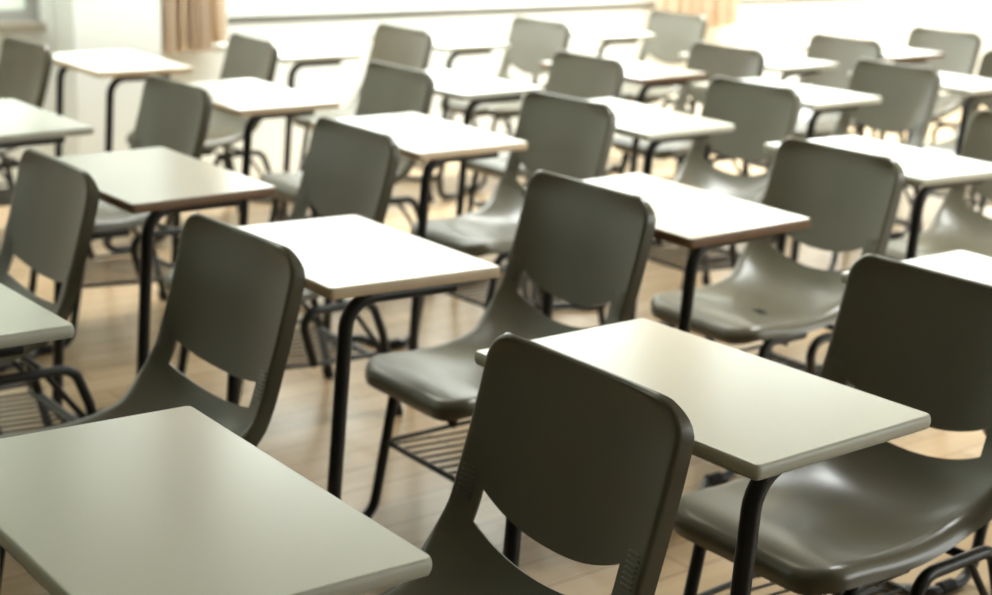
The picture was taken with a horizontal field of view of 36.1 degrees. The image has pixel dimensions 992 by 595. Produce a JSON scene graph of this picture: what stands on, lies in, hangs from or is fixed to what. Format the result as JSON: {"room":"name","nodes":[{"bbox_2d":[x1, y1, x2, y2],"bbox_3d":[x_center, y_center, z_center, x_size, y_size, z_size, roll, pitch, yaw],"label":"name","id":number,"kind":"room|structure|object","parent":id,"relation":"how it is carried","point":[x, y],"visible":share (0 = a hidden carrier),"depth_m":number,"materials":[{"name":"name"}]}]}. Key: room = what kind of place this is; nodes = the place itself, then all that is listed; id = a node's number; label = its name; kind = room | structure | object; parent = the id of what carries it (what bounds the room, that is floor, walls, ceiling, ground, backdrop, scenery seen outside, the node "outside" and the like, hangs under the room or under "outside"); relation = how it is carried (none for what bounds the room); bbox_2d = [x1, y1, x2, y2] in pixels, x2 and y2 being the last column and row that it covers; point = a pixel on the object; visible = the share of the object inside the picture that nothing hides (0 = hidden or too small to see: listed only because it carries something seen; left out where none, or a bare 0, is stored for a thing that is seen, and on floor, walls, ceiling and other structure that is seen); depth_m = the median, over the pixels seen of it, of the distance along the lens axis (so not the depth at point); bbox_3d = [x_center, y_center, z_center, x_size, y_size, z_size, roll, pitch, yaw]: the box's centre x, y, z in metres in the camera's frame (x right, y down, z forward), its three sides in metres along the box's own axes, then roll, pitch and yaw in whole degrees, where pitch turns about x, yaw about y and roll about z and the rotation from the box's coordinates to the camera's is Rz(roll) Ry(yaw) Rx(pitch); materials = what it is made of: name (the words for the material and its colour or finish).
{"room":"classroom","nodes":[
{"label":"classroom","id":0,"kind":"room"},
{"bbox_2d":[54,0,161,156],"bbox_3d":[-1.659,-1.922,6.397,0.400,3.050,0.200,-10,19,-37],"label":"pillar","id":1,"kind":"structure","parent":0,"point":[81,25],"depth_m":6.54,"materials":[{"name":"beige paint"}]},
{"bbox_2d":[0,105,991,594],"bbox_3d":[1.912,0.416,4.273,14.400,0.120,9.350,-10,19,-37],"label":"floor","id":2,"kind":"structure","parent":0,"point":[103,348],"depth_m":4.29,"materials":[{"name":"brown wood"}]},
{"bbox_2d":[0,36,52,205],"bbox_3d":[-2.105,-0.556,5.690,0.854,0.776,0.599,-11,20,-39],"label":"desk chair","id":3,"kind":"object","parent":2,"relation":"on","point":[25,66],"visible":0.72,"depth_m":5.85,"materials":[{"name":"grey plastic"}]},
{"bbox_2d":[0,148,98,434],"bbox_3d":[-1.321,0.110,3.357,0.854,0.776,0.599,-10,19,-36],"label":"desk chair","id":4,"kind":"object","parent":2,"relation":"on","point":[49,228],"visible":0.88,"depth_m":3.50,"materials":[{"name":"grey plastic"}]},
{"bbox_2d":[0,75,212,371],"bbox_3d":[-1.312,-0.258,4.695,0.843,0.776,0.599,-11,20,-38],"label":"desk chair","id":5,"kind":"object","parent":2,"relation":"on","point":[174,115],"visible":0.51,"depth_m":4.73,"materials":[{"name":"grey plastic"}]},
{"bbox_2d":[0,212,304,590],"bbox_3d":[-0.832,0.280,2.795,0.838,0.776,0.606,-10,19,-36],"label":"desk chair","id":6,"kind":"object","parent":2,"relation":"on","point":[235,294],"visible":0.55,"depth_m":2.87,"materials":[{"name":"grey plastic"}]},
{"bbox_2d":[52,33,283,252],"bbox_3d":[-1.303,-0.642,6.089,0.826,0.776,0.599,-10,19,-36],"label":"desk chair","id":7,"kind":"object","parent":2,"relation":"on","point":[246,57],"visible":0.43,"depth_m":6.03,"materials":[{"name":"white laminate"}]},
{"bbox_2d":[52,116,403,421],"bbox_3d":[-0.673,-0.034,3.951,0.851,0.776,0.599,-10,20,-37],"label":"desk chair","id":8,"kind":"object","parent":2,"relation":"on","point":[349,169],"visible":0.49,"depth_m":3.94,"materials":[{"name":"grey plastic"}]},
{"bbox_2d":[171,60,434,263],"bbox_3d":[-0.675,-0.411,5.322,0.812,0.776,0.599,-10,19,-36],"label":"desk chair","id":9,"kind":"object","parent":2,"relation":"on","point":[386,88],"visible":0.4,"depth_m":5.25,"materials":[{"name":"white laminate"}]},
{"bbox_2d":[212,23,433,220],"bbox_3d":[-0.718,-0.787,6.679,0.857,0.776,0.599,-11,20,-39],"label":"desk chair","id":10,"kind":"object","parent":2,"relation":"on","point":[407,47],"visible":0.51,"depth_m":6.71,"materials":[{"name":"grey plastic"}]},
{"bbox_2d":[0,332,693,594],"bbox_3d":[-0.212,0.512,2.020,0.860,0.776,0.599,-10,19,-36],"label":"desk chair","id":11,"kind":"object","parent":2,"relation":"on","point":[590,462],"visible":1,"depth_m":1.97,"materials":[{"name":"white laminate"}]},
{"bbox_2d":[226,170,655,594],"bbox_3d":[-0.117,0.161,3.306,0.855,0.776,0.599,-8,18,-32],"label":"desk chair","id":12,"kind":"object","parent":2,"relation":"on","point":[583,243],"visible":0.75,"depth_m":3.30,"materials":[{"name":"grey plastic"}]},
{"bbox_2d":[311,90,616,350],"bbox_3d":[-0.070,-0.210,4.656,0.801,0.776,0.599,-9,19,-35],"label":"desk chair","id":13,"kind":"object","parent":2,"relation":"on","point":[570,137],"visible":0.68,"depth_m":4.67,"materials":[{"name":"grey plastic"}]},
{"bbox_2d":[369,16,570,199],"bbox_3d":[-0.088,-0.923,7.242,0.855,0.776,0.599,-11,20,-38],"label":"desk chair","id":14,"kind":"object","parent":2,"relation":"on","point":[530,41],"visible":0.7,"depth_m":7.30,"materials":[{"name":"grey plastic"}]},
{"bbox_2d":[424,50,624,283],"bbox_3d":[0.028,-0.524,5.808,0.877,0.776,0.599,-11,20,-38],"label":"desk chair","id":15,"kind":"object","parent":2,"relation":"on","point":[571,74],"visible":0.46,"depth_m":5.77,"materials":[{"name":"grey plastic"}]},
{"bbox_2d":[532,9,707,175],"bbox_3d":[0.643,-1.074,7.870,0.854,0.776,0.599,-10,19,-36],"label":"desk chair","id":16,"kind":"object","parent":2,"relation":"on","point":[667,34],"visible":0.52,"depth_m":7.94,"materials":[{"name":"grey plastic"}]},
{"bbox_2d":[540,41,765,243],"bbox_3d":[0.664,-0.652,6.343,0.798,0.776,0.599,-11,20,-38],"label":"desk chair","id":17,"kind":"object","parent":2,"relation":"on","point":[706,61],"visible":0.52,"depth_m":6.32,"materials":[{"name":"grey plastic"}]},
{"bbox_2d":[531,76,801,325],"bbox_3d":[0.598,-0.314,5.106,0.834,0.776,0.599,-10,19,-36],"label":"desk chair","id":18,"kind":"object","parent":2,"relation":"on","point":[737,118],"visible":0.44,"depth_m":5.21,"materials":[{"name":"grey plastic"}]},
{"bbox_2d":[523,137,904,488],"bbox_3d":[0.594,0.048,3.792,0.905,0.776,0.599,-9,19,-35],"label":"desk chair","id":19,"kind":"object","parent":2,"relation":"on","point":[824,197],"visible":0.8,"depth_m":3.88,"materials":[{"name":"grey plastic"}]},
{"bbox_2d":[474,253,991,594],"bbox_3d":[0.489,0.394,2.527,0.894,0.776,0.599,-10,20,-37],"label":"desk chair","id":20,"kind":"object","parent":2,"relation":"on","point":[823,503],"visible":0.96,"depth_m":2.56,"materials":[{"name":"white laminate"}]},
{"bbox_2d":[679,32,882,174],"bbox_3d":[1.311,-0.769,6.836,0.840,0.776,0.599,-10,20,-37],"label":"desk chair","id":21,"kind":"object","parent":2,"relation":"on","point":[828,60],"visible":0.43,"depth_m":6.95,"materials":[{"name":"grey plastic"}]},
{"bbox_2d":[692,58,941,269],"bbox_3d":[1.246,-0.493,5.829,0.865,0.776,0.599,-10,19,-37],"label":"desk chair","id":22,"kind":"object","parent":2,"relation":"on","point":[886,97],"visible":0.41,"depth_m":5.88,"materials":[{"name":"grey plastic"}]},
{"bbox_2d":[764,109,991,370],"bbox_3d":[1.286,-0.125,4.495,0.854,0.776,0.599,-8,18,-33],"label":"desk chair","id":23,"kind":"object","parent":2,"relation":"on","point":[955,225],"visible":0.45,"depth_m":4.54,"materials":[{"name":"grey plastic"}]},
{"bbox_2d":[793,25,981,143],"bbox_3d":[1.917,-0.899,7.376,0.830,0.776,0.599,-10,19,-37],"label":"desk chair","id":24,"kind":"object","parent":2,"relation":"on","point":[943,50],"visible":0.29,"depth_m":7.42,"materials":[{"name":"grey plastic"}]},
{"bbox_2d":[840,250,991,594],"bbox_3d":[1.180,0.268,3.059,0.854,0.776,0.599,-9,19,-35],"label":"desk chair","id":25,"kind":"object","parent":2,"relation":"on","point":[960,263],"visible":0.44,"depth_m":3.10,"materials":[{"name":"white laminate"}]},
{"bbox_2d":[848,49,991,238],"bbox_3d":[1.937,-0.606,6.315,0.834,0.776,0.599,-10,19,-36],"label":"desk chair","id":26,"kind":"object","parent":2,"relation":"on","point":[978,88],"visible":0.44,"depth_m":6.25,"materials":[{"name":"grey plastic"}]},
{"bbox_2d":[0,0,991,200],"bbox_3d":[-0.825,-2.146,7.301,14.400,3.050,0.250,-10,19,-37],"label":"wall","id":27,"kind":"structure","parent":0,"point":[768,28],"depth_m":8.06,"materials":[{"name":"beige paint"}]},
{"bbox_2d":[0,0,46,33],"bbox_3d":[-2.676,-2.104,5.799,1.770,2.200,0.280,-10,19,-37],"label":"window","id":28,"kind":"structure","parent":27,"relation":"in","point":[16,16],"depth_m":6.50,"materials":[{"name":"white glass"}]},
{"bbox_2d":[160,0,225,54],"bbox_3d":[-1.348,-2.231,6.579,0.361,2.333,0.104,-10,19,-37],"label":"curtain","id":29,"kind":"object","parent":27,"relation":"hanging from","point":[186,25],"visible":0.88,"depth_m":6.86,"materials":[{"name":"beige fabric"}]},
{"bbox_2d":[227,0,655,23],"bbox_3d":[-0.077,-2.569,7.770,3.060,2.200,0.260,-10,19,-37],"label":"window","id":30,"kind":"structure","parent":27,"relation":"in","point":[276,12],"depth_m":7.67,"materials":[{"name":"white glass"}]},
{"bbox_2d":[656,0,739,28],"bbox_3d":[1.194,-2.679,8.495,0.691,2.338,0.104,-10,19,-37],"label":"curtain","id":31,"kind":"object","parent":27,"relation":"hanging from","point":[717,13],"visible":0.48,"depth_m":8.81,"materials":[{"name":"beige fabric"}]},
{"bbox_2d":[740,0,872,4],"bbox_3d":[2.627,-3.049,9.809,3.700,2.200,0.260,-10,19,-37],"label":"window","id":32,"kind":"structure","parent":27,"relation":"in","point":[742,2],"depth_m":9.32,"materials":[{"name":"white glass"}]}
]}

